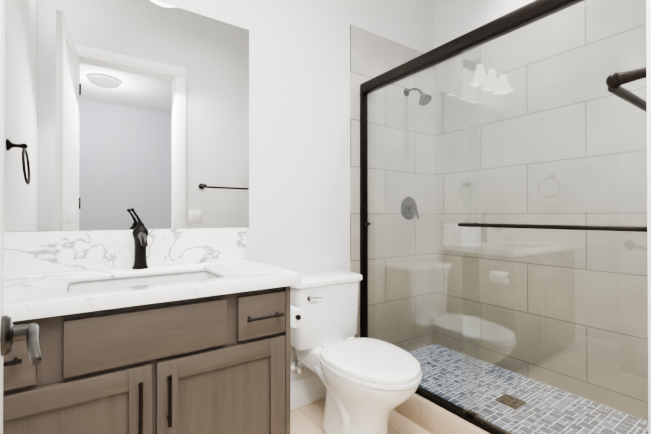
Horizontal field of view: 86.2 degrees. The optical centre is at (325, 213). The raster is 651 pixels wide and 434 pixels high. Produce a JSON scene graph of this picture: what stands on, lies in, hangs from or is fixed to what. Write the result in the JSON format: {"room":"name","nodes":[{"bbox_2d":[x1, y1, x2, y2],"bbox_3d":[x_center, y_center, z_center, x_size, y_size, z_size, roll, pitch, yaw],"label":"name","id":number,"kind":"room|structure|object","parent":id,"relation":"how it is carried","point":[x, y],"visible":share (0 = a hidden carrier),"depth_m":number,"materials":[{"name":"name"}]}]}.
{"room":"bathroom","nodes":[
{"label":"bathroom","id":0,"kind":"room"},
{"bbox_2d":[21,0,433,382],"bbox_3d":[-0.213,-0.411,2.053,3.000,3.050,0.100,0,0,-34],"label":"wall","id":1,"kind":"structure","parent":0,"point":[299,136],"depth_m":2.05,"materials":[{"name":"white paint"}]},
{"bbox_2d":[4,0,248,231],"bbox_3d":[-0.825,-0.456,1.569,1.012,1.050,0.006,0,0,-34],"label":"mirror","id":2,"kind":"object","parent":1,"relation":"attached to","point":[116,111],"visible":0.96,"depth_m":1.52,"materials":[{"name":"silver mirror"}]},
{"bbox_2d":[290,375,325,409],"bbox_3d":[-0.133,1.041,2.028,0.713,0.145,0.016,0,0,-34],"label":"baseboard","id":3,"kind":"structure","parent":1,"relation":"attached to","point":[308,390],"depth_m":2.02,"materials":[{"name":"white paint"}]},
{"bbox_2d":[350,25,434,351],"bbox_3d":[0.505,-0.051,2.476,0.835,2.335,0.010,0,0,-34],"label":"wall tile","id":4,"kind":"structure","parent":1,"relation":"attached to","point":[372,55],"depth_m":2.46,"materials":[{"name":"grey tile"}]},
{"bbox_2d":[401,197,419,219],"bbox_3d":[0.628,-0.039,2.513,0.170,0.170,0.067,0,0,-34],"label":"shower valve","id":5,"kind":"object","parent":4,"relation":"attached to","point":[412,209],"depth_m":2.51,"materials":[{"name":"grey metal"}]},
{"bbox_2d":[404,88,431,105],"bbox_3d":[0.648,-0.832,2.443,0.094,0.164,0.212,0,0,-34],"label":"shower head","id":6,"kind":"object","parent":4,"relation":"attached to","point":[424,98],"depth_m":2.40},
{"bbox_2d":[360,0,647,433],"bbox_3d":[0.678,0.058,1.613,0.100,1.824,1.606,0,0,-34],"label":"shower door","id":7,"kind":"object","parent":1,"relation":"attached to","point":[535,11],"visible":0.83,"depth_m":1.53,"materials":[{"name":"clear glass"}]},
{"bbox_2d":[290,398,430,433],"bbox_3d":[0.583,1.131,-0.090,4.100,0.060,4.600,0,0,-34],"label":"floor","id":8,"kind":"structure","parent":0,"point":[306,419],"depth_m":1.85,"materials":[{"name":"tile"}]},
{"bbox_2d":[3,227,301,433],"bbox_3d":[-0.665,0.589,1.307,0.993,1.040,0.606,0,0,-34],"label":"bathroom vanity","id":9,"kind":"object","parent":8,"relation":"on","point":[187,331],"visible":1,"depth_m":1.15,"materials":[{"name":"brown wood"}]},
{"bbox_2d":[130,208,148,268],"bbox_3d":[-0.760,0.103,1.437,0.070,0.257,0.173,0,0,-34],"label":"faucet","id":10,"kind":"object","parent":9,"relation":"on","point":[140,233],"visible":1,"depth_m":1.46,"materials":[{"name":"brown metal"}]},
{"bbox_2d":[291,305,303,327],"bbox_3d":[-0.150,0.418,1.437,0.078,0.077,0.173,0,0,-34],"label":"toilet paper roll","id":11,"kind":"object","parent":9,"relation":"attached to","point":[297,317],"visible":0.54,"depth_m":1.39,"materials":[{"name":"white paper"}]},
{"bbox_2d":[290,270,421,433],"bbox_3d":[0.132,0.727,1.738,0.448,0.769,0.794,0,0,-34],"label":"toilet","id":12,"kind":"object","parent":8,"relation":"on","point":[370,384],"visible":0.98,"depth_m":1.67,"materials":[{"name":"white ceramic"}]},
{"bbox_2d":[393,393,489,433],"bbox_3d":[0.697,1.041,1.620,0.110,0.140,1.610,0,0,-34],"label":"sill","id":13,"kind":"structure","parent":8,"relation":"on","point":[426,414],"depth_m":1.75,"materials":[{"name":"tile"}]},
{"bbox_2d":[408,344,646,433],"bbox_3d":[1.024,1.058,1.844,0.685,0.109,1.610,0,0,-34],"label":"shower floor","id":14,"kind":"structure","parent":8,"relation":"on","point":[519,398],"depth_m":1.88,"materials":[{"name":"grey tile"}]},
{"bbox_2d":[410,344,647,433],"bbox_3d":[1.025,1.003,1.845,0.679,0.001,1.604,0,0,-34],"label":"mosaic shower floor","id":15,"kind":"structure","parent":14,"relation":"on","point":[545,412],"depth_m":1.87,"materials":[{"name":"tile"}]},
{"bbox_2d":[495,394,525,409],"bbox_3d":[0.985,0.999,1.854,0.108,0.006,0.108,0,0,-34],"label":"shower drain","id":16,"kind":"object","parent":15,"relation":"on","point":[506,397],"depth_m":1.85,"materials":[{"name":"brown"}]},
{"bbox_2d":[646,0,650,433],"bbox_3d":[0.208,-0.125,0.230,0.895,2.455,0.158,0,0,-34],"label":"door frame","id":17,"kind":"structure","parent":8,"relation":"on","point":[648,36],"depth_m":0.49,"materials":[{"name":"white paint"}]},
{"bbox_2d":[0,0,41,433],"bbox_3d":[-0.383,-0.080,0.344,0.161,2.344,0.705,0,0,-34],"label":"door leaf","id":18,"kind":"structure","parent":17,"relation":"attached to","point":[10,333],"depth_m":0.58,"materials":[{"name":"white paint"}]},
{"bbox_2d":[434,0,533,47],"bbox_3d":[1.365,-0.411,2.068,0.100,3.050,1.860,0,0,-34],"label":"wall","id":19,"kind":"structure","parent":0,"point":[453,19],"depth_m":2.52,"materials":[{"name":"white paint"}]},
{"bbox_2d":[435,0,647,421],"bbox_3d":[1.311,-0.054,2.047,0.010,2.335,1.610,0,0,-34],"label":"wall tiles","id":20,"kind":"structure","parent":19,"relation":"attached to","point":[565,251],"depth_m":2.02,"materials":[{"name":"grey tile"}]},
{"bbox_3d":[1.163,-0.418,0.887,1.570,3.050,0.120,0,0,-34],"label":"wall","id":21,"kind":"structure","parent":0,"visible":0},
{"bbox_2d":[606,67,646,112],"bbox_3d":[0.830,-0.274,0.813,0.556,0.056,0.135,0,0,-34],"label":"towel rail","id":22,"kind":"object","parent":21,"relation":"attached to","point":[615,81],"visible":0.98,"depth_m":0.71,"materials":[{"name":"brown metal"}]}
]}

